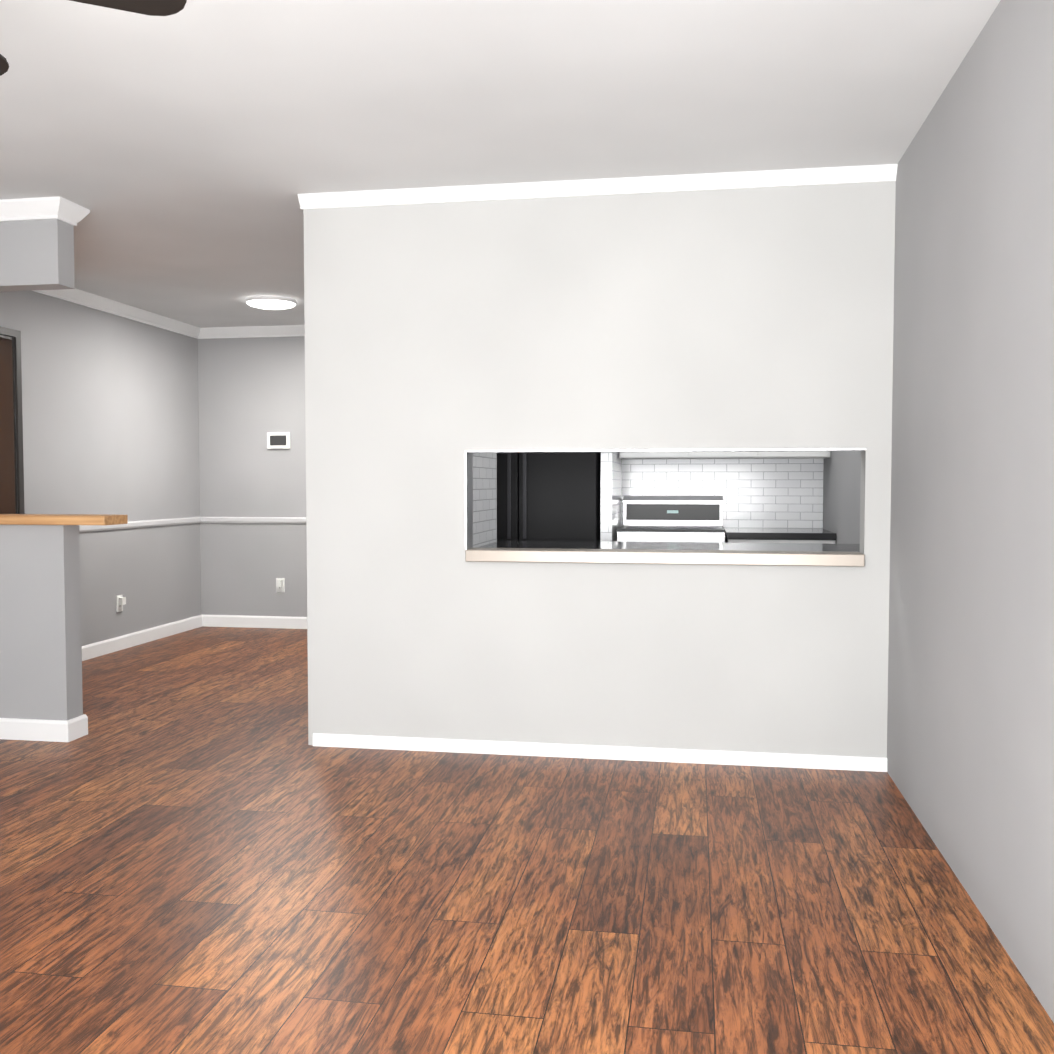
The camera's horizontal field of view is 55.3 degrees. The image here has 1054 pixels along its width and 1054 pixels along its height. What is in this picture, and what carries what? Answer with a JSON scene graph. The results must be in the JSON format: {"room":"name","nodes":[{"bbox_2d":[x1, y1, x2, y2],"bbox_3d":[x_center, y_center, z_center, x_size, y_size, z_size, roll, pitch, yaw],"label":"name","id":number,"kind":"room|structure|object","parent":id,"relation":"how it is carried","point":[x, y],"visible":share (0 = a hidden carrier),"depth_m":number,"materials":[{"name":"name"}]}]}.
{"room":"empty living room","nodes":[
{"label":"empty living room","id":0,"kind":"room"},
{"bbox_2d":[0,219,74,291],"bbox_3d":[-2.680,-1.281,4.659,1.200,0.370,0.120,0,2,10],"label":"header beam","id":1,"kind":"structure","parent":0,"point":[36,254],"depth_m":4.53,"materials":[{"name":"grey paint"}]},
{"bbox_2d":[0,197,75,223],"bbox_3d":[-2.638,-1.421,4.569,1.190,0.082,0.070,0,2,10],"label":"crown molding","id":2,"kind":"structure","parent":1,"relation":"attached to","point":[64,210],"depth_m":4.49,"materials":[{"name":"white"}]},
{"bbox_2d":[71,204,89,225],"bbox_3d":[-2.613,-1.427,4.722,1.190,0.082,0.060,0,2,10],"label":"crown molding","id":3,"kind":"structure","parent":1,"relation":"attached to","point":[81,212],"depth_m":4.61,"materials":[{"name":"white"}]},
{"bbox_2d":[0,525,82,720],"bbox_3d":[-2.680,0.478,4.734,1.200,0.990,0.120,0,2,10],"label":"wall","id":4,"kind":"structure","parent":0,"point":[40,640],"depth_m":4.60,"materials":[{"name":"grey paint"}]},
{"bbox_2d":[0,716,79,741],"bbox_3d":[-2.667,0.927,4.692,1.185,0.096,0.035,0,2,10],"label":"baseboard","id":5,"kind":"structure","parent":4,"relation":"attached to","point":[70,730],"depth_m":4.61,"materials":[{"name":"white"}]},
{"bbox_2d":[0,514,127,524],"bbox_3d":[-2.569,-0.037,4.693,1.425,0.043,0.190,0,2,10],"label":"wall cap","id":6,"kind":"object","parent":4,"relation":"on","point":[60,519],"visible":1,"depth_m":4.53,"materials":[{"name":"brown wood"}]},
{"bbox_2d":[80,714,87,736],"bbox_3d":[-2.661,0.922,4.819,1.215,0.096,0.015,0,2,10],"label":"baseboard","id":7,"kind":"structure","parent":4,"relation":"attached to","point":[83,718],"depth_m":4.70,"materials":[{"name":"white"}]},
{"bbox_2d":[0,291,201,645],"bbox_3d":[-3.432,-0.226,4.211,0.120,2.440,8.820,0,2,10],"label":"wall","id":8,"kind":"structure","parent":0,"point":[110,408],"depth_m":7.07,"materials":[{"name":"grey paint"}]},
{"bbox_2d":[0,326,24,513],"bbox_3d":[-3.187,-0.113,5.646,0.141,2.092,0.924,0,2,10],"label":"door frame","id":9,"kind":"structure","parent":8,"relation":"attached to","point":[11,474],"depth_m":6.03,"materials":[{"name":"grey"}]},
{"bbox_2d":[32,288,199,338],"bbox_3d":[-2.955,-1.503,6.486,0.050,0.082,3.410,0,2,10],"label":"crown molding","id":10,"kind":"structure","parent":8,"relation":"attached to","point":[77,296],"depth_m":7.09,"materials":[{"name":"white paint"}]},
{"bbox_2d":[116,595,125,611],"bbox_3d":[-2.868,0.541,7.123,0.040,0.116,0.072,0,2,10],"label":"outlet","id":11,"kind":"object","parent":8,"relation":"attached to","point":[120,601],"visible":1,"depth_m":7.11,"materials":[{"name":"white plastic"}]},
{"bbox_2d":[79,517,201,531],"bbox_3d":[-2.865,-0.013,7.185,0.018,0.050,2.150,0,2,10],"label":"trim","id":12,"kind":"structure","parent":8,"relation":"attached to","point":[158,522],"depth_m":7.40,"materials":[{"name":"grey wood"}]},
{"bbox_2d":[82,615,203,660],"bbox_3d":[-2.865,0.818,7.230,0.015,0.096,2.170,0,2,10],"label":"baseboard","id":13,"kind":"structure","parent":8,"relation":"attached to","point":[93,650],"depth_m":7.36,"materials":[{"name":"white"}]},
{"bbox_2d":[198,336,306,616],"bbox_3d":[-0.313,-0.385,7.933,4.800,2.440,0.120,0,2,10],"label":"wall","id":14,"kind":"structure","parent":0,"point":[251,392],"depth_m":8.19,"materials":[{"name":"grey paint"}]},
{"bbox_2d":[200,325,304,338],"bbox_3d":[-0.327,-1.559,7.799,4.800,0.082,0.050,0,2,10],"label":"crown molding","id":15,"kind":"structure","parent":14,"relation":"attached to","point":[283,330],"depth_m":8.11,"materials":[{"name":"white paint"}]},
{"bbox_2d":[202,517,305,523],"bbox_3d":[-0.324,-0.042,7.879,4.800,0.050,0.018,0,2,10],"label":"trim","id":16,"kind":"structure","parent":14,"relation":"attached to","point":[300,520],"depth_m":8.19,"materials":[{"name":"grey"}]},
{"bbox_2d":[204,615,306,628],"bbox_3d":[-0.324,0.789,7.916,4.800,0.096,0.015,0,2,10],"label":"baseboard","id":17,"kind":"structure","parent":14,"relation":"attached to","point":[209,620],"depth_m":8.23,"materials":[{"name":"white"}]},
{"bbox_2d":[267,432,289,448],"bbox_3d":[-2.006,-0.699,8.130,0.190,0.130,0.024,0,2,10],"label":"thermostat","id":18,"kind":"object","parent":14,"relation":"attached to","point":[278,440],"visible":1,"depth_m":8.12,"materials":[{"name":"white plastic"}]},
{"bbox_2d":[276,578,284,591],"bbox_3d":[-2.009,0.474,8.173,0.072,0.116,0.040,0,2,10],"label":"outlet","id":19,"kind":"object","parent":14,"relation":"attached to","point":[280,584],"visible":1,"depth_m":8.18,"materials":[{"name":"white plastic"}]},
{"bbox_2d":[473,453,496,547],"bbox_3d":[-0.247,-0.249,4.762,0.100,2.440,0.558,0,2,10],"label":"wall","id":20,"kind":"structure","parent":0,"point":[484,498],"depth_m":4.75,"materials":[{"name":"tile"}]},
{"bbox_2d":[0,0,1000,327],"bbox_3d":[-2.344,-1.485,3.934,8.100,0.100,8.900,0,2,10],"label":"ceiling","id":21,"kind":"structure","parent":0,"point":[188,152],"depth_m":3.36,"materials":[{"name":"white paint"}]},
{"bbox_2d":[0,0,186,75],"bbox_3d":[-1.391,-1.056,1.997,1.218,0.590,1.241,0,2,10],"label":"ceiling fan","id":22,"kind":"object","parent":21,"relation":"hanging from","point":[158,7],"visible":1,"depth_m":2.21,"materials":[{"name":"black metal"}]},
{"bbox_2d":[245,295,296,309],"bbox_3d":[-1.761,-1.535,6.929,0.344,0.056,0.344,0,2,10],"label":"ceiling light","id":23,"kind":"object","parent":21,"relation":"attached to","point":[270,302],"visible":1,"depth_m":6.83,"materials":[{"name":"white glass"}]},
{"bbox_2d":[0,626,1053,1053],"bbox_3d":[-2.344,1.053,4.042,8.100,0.100,8.900,0,2,10],"label":"floor","id":24,"kind":"structure","parent":0,"point":[204,848],"depth_m":2.85,"materials":[{"name":"brown wood"}]},
{"bbox_2d":[497,452,600,540],"bbox_3d":[0.008,0.033,6.113,0.900,1.760,0.805,0,2,10],"label":"fridge","id":25,"kind":"object","parent":24,"relation":"on","point":[548,496],"visible":0.19,"depth_m":5.72,"materials":[{"name":"black metal"}]},
{"bbox_2d":[476,540,859,551],"bbox_3d":[0.677,0.531,4.685,1.752,0.888,0.641,0,2,10],"label":"countertop","id":26,"kind":"structure","parent":24,"relation":"on","point":[687,546],"depth_m":4.69,"materials":[{"name":"white"}]},
{"bbox_2d":[616,496,724,542],"bbox_3d":[0.866,0.367,6.042,0.618,1.100,0.680,0,2,10],"label":"stove","id":27,"kind":"object","parent":24,"relation":"on","point":[672,518],"visible":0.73,"depth_m":6.25,"materials":[{"name":"silver metal"}]},
{"bbox_2d":[724,528,835,543],"bbox_3d":[1.480,0.469,5.987,0.601,0.900,0.626,0,2,10],"label":"countertop","id":28,"kind":"structure","parent":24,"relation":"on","point":[779,535],"depth_m":5.69,"materials":[{"name":"black stone"}]},
{"bbox_2d":[303,181,895,757],"bbox_3d":[0.254,-0.231,4.333,2.490,2.440,0.120,0,2,10],"label":"wall","id":29,"kind":"structure","parent":0,"point":[441,339],"depth_m":4.27,"materials":[{"name":"white paint"}]},
{"bbox_2d":[298,164,897,208],"bbox_3d":[0.235,-1.417,4.207,2.502,0.057,0.033,0,2,10],"label":"crown molding","id":30,"kind":"structure","parent":29,"relation":"attached to","point":[888,172],"depth_m":4.19,"materials":[{"name":"white paint"}]},
{"bbox_2d":[313,733,886,771],"bbox_3d":[0.255,0.963,4.316,2.465,0.056,0.014,0,2,10],"label":"baseboard","id":31,"kind":"structure","parent":29,"relation":"attached to","point":[787,760],"depth_m":4.30,"materials":[{"name":"white"}]},
{"bbox_2d":[465,548,864,566],"bbox_3d":[0.564,0.126,4.291,1.656,0.050,0.170,0,2,10],"label":"sill ledge","id":32,"kind":"object","parent":29,"relation":"attached to","point":[727,557],"visible":1,"depth_m":4.21,"materials":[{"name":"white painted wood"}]},
{"bbox_2d":[465,448,865,549],"bbox_3d":[0.561,-0.114,4.285,1.666,0.430,0.123,0,2,10],"label":"trim","id":33,"kind":"structure","parent":29,"relation":"attached to","point":[468,499],"depth_m":4.32,"materials":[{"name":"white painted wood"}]},
{"bbox_2d":[600,452,621,541],"bbox_3d":[0.510,-0.155,6.062,0.065,2.140,0.746,0,2,10],"label":"wall","id":34,"kind":"structure","parent":0,"point":[611,497],"depth_m":5.70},
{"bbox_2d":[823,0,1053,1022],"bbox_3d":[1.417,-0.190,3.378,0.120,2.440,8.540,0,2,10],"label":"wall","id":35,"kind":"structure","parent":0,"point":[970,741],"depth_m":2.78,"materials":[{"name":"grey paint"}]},
{"bbox_3d":[0.616,-0.323,6.491,2.490,2.440,0.120,0,2,10],"label":"wall","id":36,"kind":"structure","parent":0,"visible":0},
{"bbox_2d":[622,459,823,527],"bbox_3d":[0.664,0.100,6.433,2.366,1.600,0.011,0,2,10],"label":"tile backsplash","id":37,"kind":"structure","parent":36,"relation":"attached to","point":[771,493],"depth_m":6.30,"materials":[{"name":"white tile"}]},
{"bbox_2d":[619,451,830,459],"bbox_3d":[1.190,-0.822,6.110,1.231,0.810,0.370,0,2,10],"label":"upper cabinet","id":38,"kind":"object","parent":36,"relation":"attached to","point":[739,455],"visible":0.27,"depth_m":5.97,"materials":[{"name":"white wood"}]}
]}

